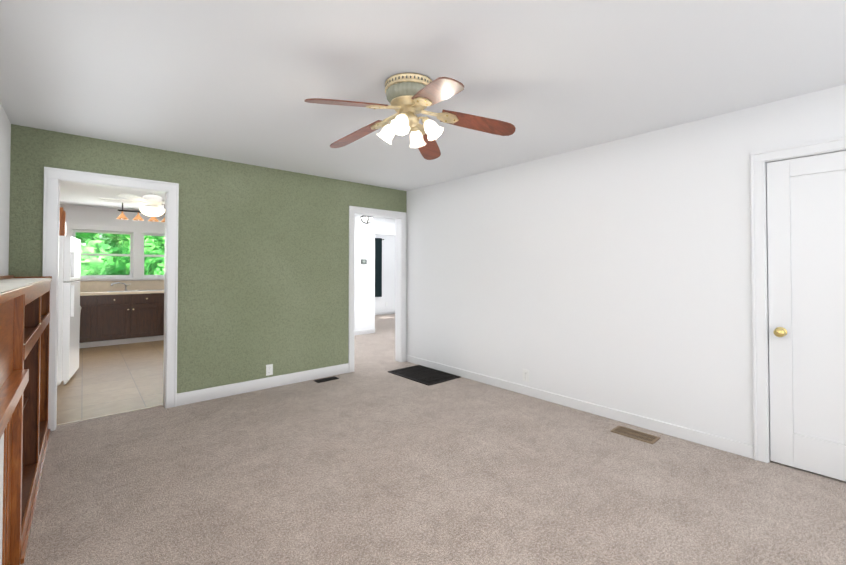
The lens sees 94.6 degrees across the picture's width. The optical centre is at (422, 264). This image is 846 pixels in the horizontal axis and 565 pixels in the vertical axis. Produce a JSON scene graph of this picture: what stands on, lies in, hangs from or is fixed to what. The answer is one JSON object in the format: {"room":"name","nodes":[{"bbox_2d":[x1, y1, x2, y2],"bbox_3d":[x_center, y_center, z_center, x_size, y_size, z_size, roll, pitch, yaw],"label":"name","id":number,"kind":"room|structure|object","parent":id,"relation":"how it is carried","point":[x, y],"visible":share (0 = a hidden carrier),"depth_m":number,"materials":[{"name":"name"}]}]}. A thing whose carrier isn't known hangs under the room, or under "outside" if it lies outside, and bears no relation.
{"room":"living room","nodes":[
{"label":"living room","id":0,"kind":"room"},
{"bbox_2d":[0,103,10,275],"bbox_3d":[-1.308,0.093,0.750,0.120,2.440,5.920,1,-1,-41],"label":"wall","id":1,"kind":"structure","parent":0,"point":[5,136],"depth_m":2.83,"materials":[{"name":"white paint"}]},
{"bbox_2d":[57,340,163,424],"bbox_3d":[-4.572,1.430,5.174,4.920,0.100,4.830,1,-1,-41],"label":"floor","id":2,"kind":"structure","parent":0,"point":[109,380],"depth_m":4.53,"materials":[{"name":"beige tile"}]},
{"bbox_2d":[57,236,80,385],"bbox_3d":[-4.470,0.525,4.518,0.730,1.689,0.680,1,-1,-34],"label":"fridge","id":3,"kind":"object","parent":2,"relation":"on","point":[69,308],"visible":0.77,"depth_m":4.42,"materials":[{"name":"white metal"}]},
{"bbox_2d":[79,296,102,347],"bbox_3d":[-6.019,0.960,6.526,0.986,0.880,0.596,1,-1,-41],"label":"base cabinet","id":4,"kind":"object","parent":2,"relation":"on","point":[91,316],"depth_m":6.55,"materials":[{"name":"brown wood"}]},
{"bbox_2d":[103,292,163,345],"bbox_3d":[-5.350,0.968,7.109,1.052,0.880,0.596,1,-1,-41],"label":"base cabinet","id":5,"kind":"object","parent":2,"relation":"on","point":[119,312],"depth_m":6.91,"materials":[{"name":"brown wood"}]},
{"bbox_2d":[80,292,106,295],"bbox_3d":[-5.244,0.510,7.205,3.036,0.040,0.602,1,-1,-41],"label":"countertop","id":6,"kind":"structure","parent":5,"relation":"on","point":[81,293],"depth_m":6.60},
{"bbox_2d":[111,281,126,291],"bbox_3d":[-5.515,0.406,7.132,0.295,0.155,0.172,1,-1,-41],"label":"faucet","id":7,"kind":"object","parent":6,"relation":"on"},
{"bbox_2d":[131,288,163,291],"bbox_3d":[-5.267,0.572,7.188,0.844,0.175,0.424,1,-1,-41],"label":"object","id":8,"kind":"object","parent":5,"relation":"on","point":[132,289],"depth_m":7.41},
{"bbox_2d":[60,204,164,229],"bbox_3d":[-6.100,0.186,6.946,4.920,2.440,0.120,1,-1,-41],"label":"wall","id":9,"kind":"structure","parent":0,"point":[86,215],"depth_m":7.13,"materials":[{"name":"white paint"}]},
{"bbox_2d":[59,207,65,235],"bbox_3d":[-4.964,0.326,4.909,0.678,2.100,0.440,1,-1,-41],"label":"pantry cabinet","id":10,"kind":"object","parent":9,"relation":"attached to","point":[62,224],"visible":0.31,"depth_m":4.96,"materials":[{"name":"red wood"}]},
{"bbox_2d":[66,224,164,280],"bbox_3d":[-5.465,-0.163,7.471,2.070,1.055,0.170,1,-1,-41],"label":"window","id":11,"kind":"structure","parent":9,"relation":"in","point":[137,256],"depth_m":7.39,"materials":[{"name":"white paint"}]},
{"bbox_2d":[80,280,163,291],"bbox_3d":[-5.435,0.401,7.425,3.036,0.184,0.021,1,-1,-41],"label":"backsplash","id":12,"kind":"structure","parent":9,"relation":"attached to","point":[85,286],"depth_m":7.16,"materials":[{"name":"beige tile"}]},
{"bbox_2d":[9,124,406,392],"bbox_3d":[-1.762,0.147,4.360,4.180,2.440,0.120,1,-1,-41],"label":"wall","id":13,"kind":"structure","parent":0,"point":[263,267],"depth_m":4.12,"materials":[{"name":"green paint"}]},
{"bbox_2d":[58,405,161,424],"bbox_3d":[-2.790,1.353,3.520,0.750,0.004,0.016,1,-1,-41],"label":"trim","id":14,"kind":"structure","parent":13,"relation":"attached to","point":[108,415],"depth_m":3.49,"materials":[{"name":"metal"}]},
{"bbox_2d":[42,167,178,430],"bbox_3d":[-2.753,0.286,3.494,0.932,2.136,0.168,1,-1,-41],"label":"door frame","id":15,"kind":"structure","parent":13,"relation":"attached to","point":[54,178],"depth_m":3.43,"materials":[{"name":"white paint"}]},
{"bbox_2d":[177,363,348,405],"bbox_3d":[-1.652,1.307,4.349,1.873,0.120,0.014,1,-1,-41],"label":"baseboard","id":16,"kind":"structure","parent":13,"relation":"attached to","point":[184,398],"depth_m":4.22,"materials":[{"name":"white paint"}]},
{"bbox_2d":[266,364,272,375],"bbox_3d":[-1.697,1.167,4.316,0.072,0.118,0.008,1,-1,-41],"label":"outlet","id":17,"kind":"object","parent":13,"relation":"attached to","point":[269,369],"visible":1,"depth_m":4.31,"materials":[{"name":"white plastic"}]},
{"bbox_2d":[348,206,405,372],"bbox_3d":[-0.641,0.319,5.335,0.927,2.126,0.168,1,-1,-41],"label":"door frame","id":18,"kind":"structure","parent":13,"relation":"attached to","point":[400,285],"depth_m":5.53,"materials":[{"name":"white paint"}]},
{"bbox_2d":[354,215,394,330],"bbox_3d":[-0.482,0.212,8.659,5.800,2.440,0.120,1,-1,-41],"label":"wall","id":19,"kind":"structure","parent":0,"point":[368,304],"depth_m":8.06,"materials":[{"name":"white paint"}]},
{"bbox_2d":[354,329,374,335],"bbox_3d":[-1.810,1.367,7.395,2.160,0.092,0.014,1,-1,-41],"label":"baseboard","id":20,"kind":"structure","parent":19,"relation":"attached to","point":[359,332],"depth_m":7.93,"materials":[{"name":"white paint"}]},
{"bbox_2d":[375,238,383,296],"bbox_3d":[-1.304,0.092,11.307,0.398,1.700,0.107,1,-1,-41],"label":"curtain","id":21,"kind":"object","parent":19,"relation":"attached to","point":[378,267],"visible":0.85,"depth_m":11.29,"materials":[{"name":"black fabric"}]},
{"bbox_2d":[375,310,394,314],"bbox_3d":[-2.225,1.415,10.548,5.680,0.092,0.014,1,-1,-41],"label":"baseboard","id":22,"kind":"structure","parent":19,"relation":"attached to","point":[383,312],"depth_m":11.53,"materials":[{"name":"white paint"}]},
{"bbox_2d":[0,0,845,210],"bbox_3d":[-0.524,-1.114,4.967,10.900,0.100,11.220,1,-1,-41],"label":"ceiling","id":23,"kind":"structure","parent":0,"point":[239,81],"depth_m":2.23,"materials":[{"name":"white paint"}]},
{"bbox_2d":[99,192,164,216],"bbox_3d":[-3.592,-0.845,5.195,1.102,0.429,1.076,1,-1,-41],"label":"fan","id":24,"kind":"object","parent":23,"relation":"hanging from","point":[152,202],"visible":0.88,"depth_m":5.06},
{"bbox_2d":[116,203,164,221],"bbox_3d":[-4.661,-0.885,6.545,0.756,0.307,0.156,1,-1,-41],"label":"track spotlight","id":25,"kind":"object","parent":23,"relation":"attached to","point":[122,216],"visible":0.75,"depth_m":6.44,"materials":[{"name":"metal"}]},
{"bbox_2d":[361,215,372,223],"bbox_3d":[-0.993,-0.873,6.954,0.226,0.319,0.221,1,-1,-41],"label":"hall ceiling light","id":26,"kind":"object","parent":23,"relation":"hanging from","point":[366,219],"visible":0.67,"depth_m":6.89,"materials":[{"name":"white glass"}]},
{"bbox_2d":[304,73,515,159],"bbox_3d":[-0.125,-0.922,2.362,1.211,0.359,1.255,1,-1,-41],"label":"fan","id":27,"kind":"object","parent":23,"relation":"hanging from","point":[410,96],"visible":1,"depth_m":2.34,"materials":[{"name":"brown wood"}]},
{"bbox_2d":[20,314,845,564],"bbox_3d":[0.248,1.435,5.535,8.780,0.100,11.120,1,-1,-41],"label":"floor carpet","id":28,"kind":"object","parent":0,"point":[370,460],"visible":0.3,"depth_m":2.33,"materials":[{"name":"beige carpet"}]},
{"bbox_2d":[0,275,51,564],"bbox_3d":[-1.201,0.684,0.914,0.262,1.262,5.794,1,-1,-41],"label":"built-in bookcase","id":29,"kind":"object","parent":28,"relation":"on","point":[24,353],"visible":1,"depth_m":1.74,"materials":[{"name":"red wood"}]},
{"bbox_2d":[314,376,338,382],"bbox_3d":[-1.145,1.367,4.630,0.270,0.007,0.115,1,-1,-41],"label":"air vent","id":30,"kind":"object","parent":28,"relation":"on","point":[326,379],"visible":0.98,"depth_m":4.63,"materials":[{"name":"black metal"}]},
{"bbox_2d":[388,365,460,385],"bbox_3d":[0.005,1.369,4.860,0.525,0.011,0.780,1,-1,-41],"label":"floor mat","id":31,"kind":"object","parent":28,"relation":"on","point":[428,376],"visible":0.98,"depth_m":4.83,"materials":[{"name":"black rubber"}]},
{"bbox_2d":[611,426,659,443],"bbox_3d":[1.675,1.344,3.086,0.160,0.007,0.310,1,-1,-41],"label":"air vent","id":32,"kind":"object","parent":28,"relation":"on","point":[638,435],"visible":1,"depth_m":3.08,"materials":[{"name":"brown metal"}]},
{"bbox_2d":[406,84,845,444],"bbox_3d":[1.753,0.133,3.417,0.120,2.440,5.920,1,-1,-41],"label":"wall","id":33,"kind":"structure","parent":0,"point":[616,274],"depth_m":3.38,"materials":[{"name":"white paint"}]},
{"bbox_2d":[523,369,528,381],"bbox_3d":[1.073,1.163,4.083,0.008,0.118,0.072,1,-1,-41],"label":"outlet","id":34,"kind":"object","parent":33,"relation":"attached to","point":[525,375],"visible":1,"depth_m":4.07,"materials":[{"name":"white plastic"}]},
{"bbox_2d":[406,355,753,458],"bbox_3d":[1.018,1.318,4.136,0.019,0.092,3.844,1,-1,-41],"label":"baseboard","id":35,"kind":"structure","parent":33,"relation":"attached to","point":[680,432],"depth_m":3.42,"materials":[{"name":"white paint"}]},
{"bbox_2d":[750,136,845,462],"bbox_3d":[2.625,0.280,2.397,0.145,2.116,0.912,1,-1,-41],"label":"door frame","id":36,"kind":"structure","parent":33,"relation":"attached to","point":[759,160],"depth_m":2.66,"materials":[{"name":"white paint"}]},
{"bbox_2d":[766,151,845,480],"bbox_3d":[2.585,0.313,2.360,0.111,2.024,0.755,1,-1,-41],"label":"door","id":37,"kind":"structure","parent":33,"relation":"in","point":[806,217],"depth_m":2.52,"materials":[{"name":"white paint"}]},
{"bbox_3d":[-17.957,2.162,20.580,60.000,0.100,35.100,1,-1,-41],"label":"ground","id":38,"kind":"structure","parent":0,"visible":0},
{"bbox_2d":[72,232,164,274],"bbox_3d":[-10.612,-1.108,15.676,12.899,7.709,9.203,1,-1,-41],"label":"grove","id":39,"kind":"object","parent":38,"relation":"on","point":[107,265],"depth_m":12.76,"materials":[{"name":"green plant"}]}
]}

